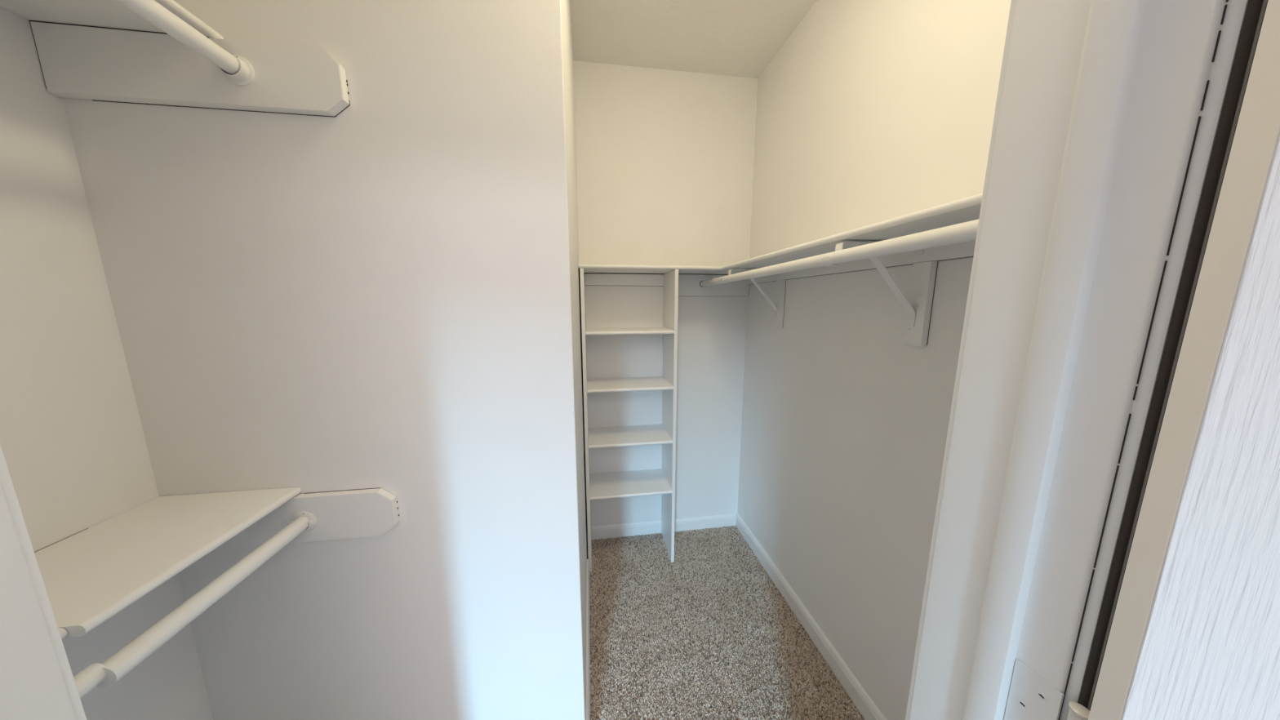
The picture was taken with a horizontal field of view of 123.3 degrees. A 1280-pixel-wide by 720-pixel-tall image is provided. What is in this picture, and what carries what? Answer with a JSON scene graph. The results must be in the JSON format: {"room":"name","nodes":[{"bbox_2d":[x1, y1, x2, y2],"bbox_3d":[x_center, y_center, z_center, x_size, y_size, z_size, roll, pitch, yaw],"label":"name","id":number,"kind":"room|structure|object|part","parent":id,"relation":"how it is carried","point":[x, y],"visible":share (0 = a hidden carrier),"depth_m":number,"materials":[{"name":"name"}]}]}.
{"room":"walk-in closet","nodes":[
{"label":"walk-in closet","id":0,"kind":"room"},
{"bbox_2d":[0,5,213,719],"bbox_3d":[-1.179,0.061,0.482,0.150,2.770,0.574,-1,9,-8],"label":"wall","id":1,"kind":"structure","parent":0,"point":[73,442],"depth_m":0.68,"materials":[{"name":"paint"}]},
{"bbox_2d":[0,0,223,39],"bbox_3d":[-0.959,-0.608,0.412,0.300,0.019,0.561,-1,9,-8],"label":"wall shelf","id":2,"kind":"object","parent":1,"relation":"attached to","point":[99,13],"visible":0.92,"depth_m":0.63,"materials":[{"name":"white paint"}]},
{"bbox_2d":[34,487,301,639],"bbox_3d":[-0.957,0.375,0.571,0.300,0.019,0.561,-1,9,-8],"label":"wall shelf","id":3,"kind":"object","parent":1,"relation":"attached to","point":[90,575],"visible":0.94,"depth_m":0.65,"materials":[{"name":"white paint"}]},
{"bbox_3d":[-0.939,0.405,0.384,0.279,0.018,0.180,-1,9,-8],"label":"shelf","id":4,"kind":"part","parent":3,"relation":"part of","materials":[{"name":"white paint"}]},
{"bbox_2d":[62,0,587,719],"bbox_3d":[-0.830,-0.098,1.457,1.130,2.770,1.280,-1,9,-8],"label":"wall partition","id":5,"kind":"structure","parent":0,"point":[384,292],"depth_m":0.83,"materials":[{"name":"paint"}]},
{"bbox_2d":[29,20,350,117],"bbox_3d":[-0.890,-0.584,0.704,0.519,0.122,0.021,-1,9,-8],"label":"cleat","id":6,"kind":"object","parent":5,"relation":"attached to","point":[77,61],"visible":0.98,"depth_m":0.69,"materials":[{"name":"white paint"}]},
{"bbox_2d":[115,0,239,74],"bbox_3d":[-0.779,-0.551,0.444,0.041,0.039,0.520,-1,9,-8],"label":"hanging rod","id":7,"kind":"object","parent":6,"relation":"attached to","point":[151,11],"visible":1,"depth_m":0.60,"materials":[{"name":"white paint"}]},
{"bbox_2d":[217,53,254,85],"bbox_3d":[-0.815,-0.587,0.694,0.055,0.055,0.020,-1,9,-8],"label":"socket","id":8,"kind":"object","parent":6,"relation":"attached to","point":[245,76],"visible":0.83,"depth_m":0.70,"materials":[{"name":"white paint"}]},
{"bbox_2d":[213,487,399,550],"bbox_3d":[-0.889,0.398,0.863,0.514,0.123,0.020,-1,9,-8],"label":"cleat","id":9,"kind":"object","parent":5,"relation":"attached to","point":[369,512],"visible":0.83,"depth_m":0.87,"materials":[{"name":"white paint"}]},
{"bbox_2d":[73,516,309,698],"bbox_3d":[-0.798,0.443,0.602,0.041,0.039,0.520,-1,9,-8],"label":"hanging rod","id":10,"kind":"object","parent":9,"relation":"attached to","point":[105,674],"visible":0.83,"depth_m":0.58,"materials":[{"name":"white paint"}]},
{"bbox_2d":[289,511,316,533],"bbox_3d":[-0.836,0.404,0.855,0.055,0.055,0.012,-1,9,-8],"label":"socket","id":11,"kind":"object","parent":9,"relation":"attached to","point":[313,521],"visible":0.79,"depth_m":0.85,"materials":[{"name":"white paint"}]},
{"bbox_2d":[586,558,590,719],"bbox_3d":[-0.231,1.228,1.538,0.012,0.092,0.842,-1,9,-8],"label":"baseboard","id":12,"kind":"structure","parent":5,"relation":"attached to","point":[588,647],"depth_m":1.43,"materials":[{"name":"white paint"}]},
{"bbox_2d":[573,60,757,537],"bbox_3d":[0.175,-0.215,2.167,1.269,2.770,0.150,-1,9,-8],"label":"wall","id":13,"kind":"structure","parent":0,"point":[665,157],"depth_m":1.98,"materials":[{"name":"paint"}]},
{"bbox_2d":[674,513,736,531],"bbox_3d":[0.409,1.102,2.333,0.499,0.084,0.012,-1,9,-8],"label":"baseboard","id":14,"kind":"structure","parent":13,"relation":"attached to","point":[726,520],"depth_m":2.33,"materials":[{"name":"white paint"}]},
{"bbox_2d":[678,273,749,296],"bbox_3d":[0.413,-0.450,2.077,0.511,0.129,0.021,-1,9,-8],"label":"cleat","id":15,"kind":"object","parent":13,"relation":"attached to","point":[688,284],"visible":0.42,"depth_m":2.07,"materials":[{"name":"white paint"}]},
{"bbox_2d":[569,0,816,78],"bbox_3d":[-0.116,-1.187,-0.798,5.200,0.100,5.650,-1,9,-8],"label":"ceiling","id":16,"kind":"structure","parent":0,"point":[728,37],"depth_m":1.61,"materials":[{"name":"white paint"}]},
{"bbox_2d":[587,525,864,719],"bbox_3d":[-0.111,1.629,-0.342,5.200,0.094,5.650,-1,9,-8],"label":"floor","id":17,"kind":"structure","parent":0,"point":[707,633],"depth_m":1.56,"materials":[{"name":"beige carpet"}]},
{"bbox_2d":[579,268,678,571],"bbox_3d":[-0.068,0.349,2.002,0.499,1.678,0.281,-1,9,-8],"label":"tower","id":18,"kind":"object","parent":17,"relation":"on","point":[629,366],"visible":0.98,"depth_m":2.06,"materials":[{"name":"white paint"}]},
{"bbox_3d":[-0.305,0.355,1.968,0.018,1.678,0.278,-1,9,-8],"label":"panel","id":19,"kind":"part","parent":18,"relation":"part of","materials":[{"name":"white paint"}]},
{"bbox_3d":[-0.088,0.315,2.134,0.460,1.515,0.003,-1,9,-8],"label":"panel","id":20,"kind":"part","parent":18,"relation":"part of","materials":[{"name":"paint"}]},
{"bbox_3d":[-0.068,-0.162,1.918,0.461,0.019,0.279,-1,9,-8],"label":"shelf","id":21,"kind":"part","parent":18,"relation":"part of","materials":[{"name":"white paint"}]},
{"bbox_3d":[-0.068,0.138,1.966,0.461,0.019,0.279,-1,9,-8],"label":"shelf","id":22,"kind":"part","parent":18,"relation":"part of","materials":[{"name":"white paint"}]},
{"bbox_3d":[-0.067,0.737,2.064,0.461,0.019,0.279,-1,9,-8],"label":"shelf","id":23,"kind":"part","parent":18,"relation":"part of","materials":[{"name":"white paint"}]},
{"bbox_3d":[-0.067,0.441,2.016,0.461,0.019,0.279,-1,9,-8],"label":"shelf","id":24,"kind":"part","parent":18,"relation":"part of","materials":[{"name":"white paint"}]},
{"bbox_2d":[578,264,721,274],"bbox_3d":[0.043,-0.492,1.881,0.736,0.018,0.281,-1,9,-8],"label":"wall shelf","id":25,"kind":"object","parent":18,"relation":"on","point":[588,268],"visible":0.94,"depth_m":1.79,"materials":[{"name":"white paint"}]},
{"bbox_3d":[0.170,0.343,2.037,0.018,1.678,0.278,-1,9,-8],"label":"panel","id":26,"kind":"part","parent":18,"relation":"part of","materials":[{"name":"white paint"}]},
{"bbox_2d":[737,0,1011,719],"bbox_3d":[0.864,-0.083,1.343,0.150,2.770,1.704,-1,9,-8],"label":"wall","id":27,"kind":"structure","parent":0,"point":[869,112],"depth_m":1.25,"materials":[{"name":"paint"}]},
{"bbox_2d":[720,268,786,328],"bbox_3d":[0.564,-0.306,1.734,0.318,0.296,0.057,-1,9,-8],"label":"shelf bracket","id":28,"kind":"object","parent":27,"relation":"attached to","point":[779,307],"visible":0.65,"depth_m":1.74,"materials":[{"name":"white metal"}]},
{"bbox_2d":[735,512,885,719],"bbox_3d":[0.784,1.224,1.553,0.013,0.092,1.682,-1,9,-8],"label":"baseboard","id":29,"kind":"structure","parent":27,"relation":"attached to","point":[863,702],"depth_m":1.53,"materials":[{"name":"white paint"}]},
{"bbox_2d":[706,193,982,274],"bbox_3d":[0.647,-0.393,1.266,0.284,0.018,1.691,-1,9,-8],"label":"wall shelf","id":30,"kind":"object","parent":27,"relation":"attached to","point":[966,209],"visible":0.36,"depth_m":0.87,"materials":[{"name":"white paint"}]},
{"bbox_2d":[746,240,975,284],"bbox_3d":[0.779,-0.357,1.286,0.020,0.057,1.659,-1,9,-8],"label":"cleat","id":31,"kind":"object","parent":27,"relation":"attached to","point":[966,249],"visible":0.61,"depth_m":1.10,"materials":[{"name":"white paint"}]},
{"bbox_2d":[822,240,937,346],"bbox_3d":[0.676,-0.185,0.989,0.318,0.296,0.057,-1,9,-8],"label":"shelf bracket","id":32,"kind":"object","parent":27,"relation":"attached to","point":[918,308],"visible":0.76,"depth_m":1.00,"materials":[{"name":"white metal"}]},
{"bbox_2d":[700,219,978,286],"bbox_3d":[0.493,-0.328,1.249,0.036,0.045,1.650,-1,9,-8],"label":"hanging rod","id":33,"kind":"object","parent":32,"relation":"hanging from","point":[966,231],"visible":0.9,"depth_m":0.80,"materials":[{"name":"white paint"}]},
{"bbox_3d":[0.722,-0.319,0.988,0.179,0.031,0.027,-1,9,-8],"label":"plate","id":34,"kind":"part","parent":32,"relation":"part of","materials":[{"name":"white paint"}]},
{"bbox_3d":[-0.240,0.093,0.274,5.200,2.770,0.135,-1,9,-8],"label":"wall","id":35,"kind":"structure","parent":0,"visible":0},
{"bbox_2d":[0,0,1268,719],"bbox_3d":[-0.067,0.401,0.346,1.078,2.106,0.160,-1,9,-8],"label":"door frame","id":36,"kind":"structure","parent":35,"relation":"attached to","point":[1115,122],"depth_m":0.32,"materials":[{"name":"paint"}]},
{"bbox_3d":[-0.583,0.402,0.346,0.057,2.106,0.008,-1,9,-8],"label":"casing","id":37,"kind":"part","parent":36,"relation":"part of","materials":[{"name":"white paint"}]},
{"bbox_3d":[0.426,0.376,0.493,0.057,2.106,0.008,-1,9,-8],"label":"casing","id":38,"kind":"part","parent":36,"relation":"part of","materials":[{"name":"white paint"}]},
{"bbox_3d":[0.448,0.399,0.352,0.057,2.106,0.009,-1,9,-8],"label":"casing","id":39,"kind":"part","parent":36,"relation":"part of","materials":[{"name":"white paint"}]},
{"bbox_2d":[1004,0,1279,719],"bbox_3d":[0.786,0.469,0.100,0.971,2.020,0.093,6,11,32],"label":"door","id":40,"kind":"structure","parent":35,"relation":"in","point":[1194,634],"depth_m":0.24,"materials":[{"name":"white wood"}]},
{"bbox_3d":[0.409,0.368,0.351,0.015,0.094,0.059,-1,9,-8],"label":"door hinge","id":41,"kind":"part","parent":40,"relation":"part of","materials":[{"name":"white metal"}]}
]}

